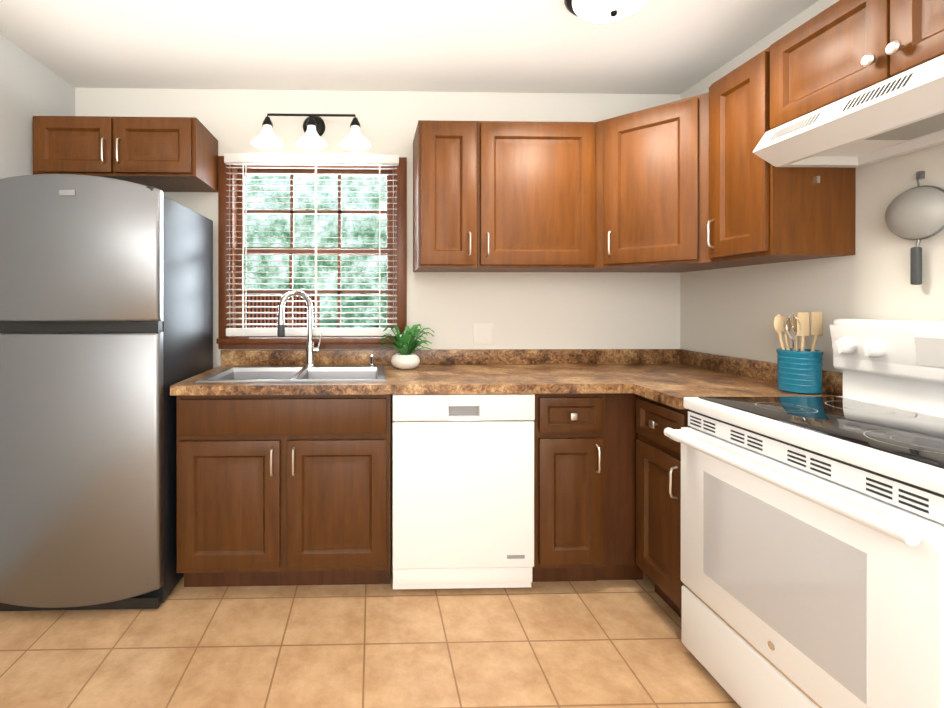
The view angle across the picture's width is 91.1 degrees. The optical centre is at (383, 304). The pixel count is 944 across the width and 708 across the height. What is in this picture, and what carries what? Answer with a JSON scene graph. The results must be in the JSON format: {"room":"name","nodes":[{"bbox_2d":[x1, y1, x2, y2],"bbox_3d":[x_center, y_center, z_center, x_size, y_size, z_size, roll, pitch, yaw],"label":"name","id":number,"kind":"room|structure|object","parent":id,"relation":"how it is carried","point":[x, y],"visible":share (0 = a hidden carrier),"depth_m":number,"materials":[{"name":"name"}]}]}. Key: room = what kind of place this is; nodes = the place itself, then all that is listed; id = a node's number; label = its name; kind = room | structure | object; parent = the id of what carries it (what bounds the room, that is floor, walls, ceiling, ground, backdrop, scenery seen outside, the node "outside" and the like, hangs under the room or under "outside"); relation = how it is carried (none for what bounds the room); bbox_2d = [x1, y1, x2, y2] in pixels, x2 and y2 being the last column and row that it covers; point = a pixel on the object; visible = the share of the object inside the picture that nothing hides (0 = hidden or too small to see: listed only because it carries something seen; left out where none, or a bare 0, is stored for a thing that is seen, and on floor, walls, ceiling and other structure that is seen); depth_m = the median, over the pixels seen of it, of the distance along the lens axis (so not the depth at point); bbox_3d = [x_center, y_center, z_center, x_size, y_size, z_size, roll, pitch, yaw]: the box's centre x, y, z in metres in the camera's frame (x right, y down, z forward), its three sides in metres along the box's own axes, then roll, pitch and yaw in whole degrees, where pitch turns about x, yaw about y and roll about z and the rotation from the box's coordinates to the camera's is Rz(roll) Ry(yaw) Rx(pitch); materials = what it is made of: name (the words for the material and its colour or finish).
{"room":"kitchen","nodes":[
{"label":"kitchen","id":0,"kind":"room"},
{"bbox_2d":[0,33,74,178],"bbox_3d":[-1.710,0.028,0.022,0.150,2.430,4.950,0,0,-1],"label":"wall","id":1,"kind":"structure","parent":0,"point":[30,86],"depth_m":2.12,"materials":[{"name":"grey paint"}]},
{"bbox_2d":[0,557,740,707],"bbox_3d":[0.055,1.268,0.067,3.680,0.050,5.250,0,0,-1],"label":"floor","id":2,"kind":"structure","parent":0,"point":[595,644],"depth_m":1.62,"materials":[{"name":"tile"}]},
{"bbox_2d":[0,174,212,610],"bbox_3d":[-1.286,0.358,2.101,0.758,1.740,0.666,0,0,-1],"label":"refrigerator","id":3,"kind":"object","parent":2,"relation":"on","point":[106,313],"visible":0.96,"depth_m":1.78,"materials":[{"name":"silver metal"}]},
{"bbox_2d":[177,394,389,586],"bbox_3d":[-0.428,0.808,2.203,0.903,0.864,0.649,0,0,-1],"label":"base cabinet","id":4,"kind":"object","parent":2,"relation":"on","point":[281,490],"visible":0.96,"depth_m":1.91,"materials":[{"name":"brown wood"}]},
{"bbox_2d":[170,349,842,408],"bbox_3d":[0.405,0.314,2.080,2.579,0.122,0.935,0,0,-1],"label":"countertop","id":5,"kind":"structure","parent":4,"relation":"on","point":[672,377],"depth_m":2.11,"materials":[{"name":"laminate"}]},
{"bbox_2d":[195,365,386,382],"bbox_3d":[-0.402,0.419,2.194,0.822,0.185,0.484,0,0,-1],"label":"sink","id":6,"kind":"object","parent":5,"relation":"in","point":[331,373],"visible":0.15,"depth_m":2.35,"materials":[{"name":"silver metal"}]},
{"bbox_2d":[368,354,374,365],"bbox_3d":[-0.061,0.293,2.389,0.036,0.065,0.063,0,0,-1],"label":"soap dispenser","id":7,"kind":"object","parent":6,"relation":"on","point":[371,360],"visible":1,"depth_m":2.40,"materials":[{"name":"silver metal"}]},
{"bbox_2d":[277,290,321,366],"bbox_3d":[-0.429,0.126,2.345,0.211,0.398,0.159,0,0,-1],"label":"faucet","id":8,"kind":"object","parent":5,"relation":"on","point":[311,349],"visible":1,"depth_m":2.37,"materials":[{"name":"silver metal"}]},
{"bbox_2d":[380,324,433,368],"bbox_3d":[0.124,0.218,2.367,0.284,0.231,0.280,0,0,-1],"label":"potted plant","id":9,"kind":"object","parent":5,"relation":"on","point":[407,344],"visible":1,"depth_m":2.34,"materials":[{"name":"green plant"}]},
{"bbox_2d":[773,312,823,393],"bbox_3d":[1.597,0.181,1.749,0.156,0.306,0.137,0,0,-1],"label":"utensil crock","id":10,"kind":"object","parent":5,"relation":"on","point":[800,370],"visible":1,"depth_m":1.72,"materials":[{"name":"teal ceramic"}]},
{"bbox_2d":[390,394,534,588],"bbox_3d":[0.332,0.803,2.215,0.602,0.848,0.606,0,0,-1],"label":"dishwasher","id":11,"kind":"object","parent":2,"relation":"on","point":[461,490],"visible":0.94,"depth_m":1.92,"materials":[{"name":"white metal"}]},
{"bbox_2d":[532,393,604,581],"bbox_3d":[0.796,0.807,2.233,0.310,0.864,0.649,0,0,-1],"label":"base cabinet","id":12,"kind":"object","parent":2,"relation":"on","point":[569,487],"visible":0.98,"depth_m":1.94,"materials":[{"name":"brown wood"}]},
{"bbox_2d":[597,393,642,579],"bbox_3d":[1.321,0.807,2.276,0.737,0.864,0.587,0,0,-1],"label":"base cabinet","id":13,"kind":"object","parent":2,"relation":"on","point":[621,435],"visible":0.29,"depth_m":1.98,"materials":[{"name":"brown wood"}]},
{"bbox_2d":[636,395,689,617],"bbox_3d":[1.377,0.808,1.802,0.649,0.864,0.330,0,0,-1],"label":"base cabinet","id":14,"kind":"object","parent":2,"relation":"on","point":[658,507],"visible":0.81,"depth_m":1.79,"materials":[{"name":"brown wood"}]},
{"bbox_2d":[664,319,943,707],"bbox_3d":[1.357,0.636,1.252,0.712,1.170,0.756,0,0,-1],"label":"stove","id":15,"kind":"object","parent":2,"relation":"on","point":[812,551],"visible":1,"depth_m":1.20,"materials":[{"name":"white metal"}]},
{"bbox_2d":[75,88,679,367],"bbox_3d":[-0.006,0.024,2.614,3.680,2.430,0.150,0,0,-1],"label":"wall","id":16,"kind":"structure","parent":0,"point":[580,310],"depth_m":2.55,"materials":[{"name":"white paint"}]},
{"bbox_2d":[33,116,217,191],"bbox_3d":[-1.298,-0.763,2.322,0.777,0.285,0.364,0,0,-1],"label":"upper cabinet","id":17,"kind":"object","parent":16,"relation":"attached to","point":[171,154],"visible":1,"depth_m":2.18,"materials":[{"name":"brown wood"}]},
{"bbox_2d":[251,113,370,149],"bbox_3d":[-0.383,-0.948,2.428,0.632,0.199,0.198,0,0,-1],"label":"sconce","id":18,"kind":"object","parent":16,"relation":"attached to","point":[314,131],"visible":1,"depth_m":2.42,"materials":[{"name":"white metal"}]},
{"bbox_2d":[216,153,406,348],"bbox_3d":[-0.381,-0.285,2.559,1.057,1.062,0.201,0,0,-1],"label":"window","id":19,"kind":"structure","parent":16,"relation":"in","point":[234,170],"depth_m":2.50,"materials":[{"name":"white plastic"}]},
{"bbox_2d":[413,120,476,271],"bbox_3d":[0.314,-0.543,2.367,0.291,0.725,0.354,0,0,-1],"label":"upper cabinet","id":20,"kind":"object","parent":16,"relation":"attached to","point":[444,196],"visible":1,"depth_m":2.22,"materials":[{"name":"brown wood"}]},
{"bbox_2d":[473,323,493,343],"bbox_3d":[0.561,0.164,2.548,0.116,0.116,0.008,0,0,-1],"label":"electrical outlet plate","id":21,"kind":"object","parent":16,"relation":"attached to","point":[483,333],"visible":1,"depth_m":2.54,"materials":[{"name":"white plastic"}]},
{"bbox_2d":[467,121,595,271],"bbox_3d":[0.756,-0.543,2.377,0.589,0.725,0.354,0,0,-1],"label":"upper cabinet","id":22,"kind":"object","parent":16,"relation":"attached to","point":[536,196],"visible":0.98,"depth_m":2.23,"materials":[{"name":"brown wood"}]},
{"bbox_2d":[574,92,778,272],"bbox_3d":[1.373,-0.543,2.252,0.635,0.725,0.635,0,0,-1],"label":"upper cabinet","id":23,"kind":"object","parent":16,"relation":"attached to","point":[652,189],"visible":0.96,"depth_m":2.07,"materials":[{"name":"brown wood"}]},
{"bbox_2d":[0,0,818,94],"bbox_3d":[0.055,-1.212,0.063,3.680,0.050,5.250,0,0,-1],"label":"ceiling","id":24,"kind":"structure","parent":0,"point":[677,47],"depth_m":2.07,"materials":[{"name":"white paint"}]},
{"bbox_2d":[564,0,648,22],"bbox_3d":[0.856,-1.130,1.688,0.344,0.118,0.344,0,0,-1],"label":"flush ceiling light","id":25,"kind":"object","parent":24,"relation":"attached to","point":[600,11],"visible":1,"depth_m":1.69,"materials":[{"name":"white glass"}]},
{"bbox_2d":[680,0,943,372],"bbox_3d":[1.819,0.028,0.107,0.150,2.430,4.950,0,0,-1],"label":"wall","id":26,"kind":"structure","parent":0,"point":[733,311],"depth_m":1.75,"materials":[{"name":"white paint"}]},
{"bbox_2d":[707,47,855,261],"bbox_3d":[1.525,-0.557,1.780,0.354,0.755,0.311,0,0,-1],"label":"upper cabinet","id":27,"kind":"object","parent":26,"relation":"attached to","point":[761,210],"visible":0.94,"depth_m":1.68,"materials":[{"name":"brown wood"}]},
{"bbox_2d":[770,0,943,128],"bbox_3d":[1.536,-0.776,1.255,0.356,0.315,0.760,0,0,-1],"label":"upper cabinet","id":28,"kind":"object","parent":26,"relation":"attached to","point":[837,51],"visible":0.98,"depth_m":1.36,"materials":[{"name":"brown wood"}]},
{"bbox_2d":[752,55,943,167],"bbox_3d":[1.522,-0.554,1.255,0.385,0.125,0.754,0,0,-1],"label":"range hood","id":29,"kind":"object","parent":28,"relation":"attached to","point":[898,115],"visible":1,"depth_m":1.36,"materials":[{"name":"white metal"}]},
{"bbox_2d":[885,171,943,284],"bbox_3d":[1.673,-0.242,1.439,0.070,0.359,0.171,0,0,-1],"label":"strainer","id":30,"kind":"object","parent":26,"relation":"hanging from","point":[916,213],"visible":1,"depth_m":1.42,"materials":[{"name":"grey metal"}]},
{"label":"outside","id":31,"kind":"structure","parent":0,"visible":0},
{"bbox_2d":[244,175,386,327],"bbox_3d":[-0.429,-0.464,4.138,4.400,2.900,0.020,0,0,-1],"label":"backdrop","id":32,"kind":"structure","parent":31,"point":[307,223],"depth_m":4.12,"materials":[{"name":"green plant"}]}
]}

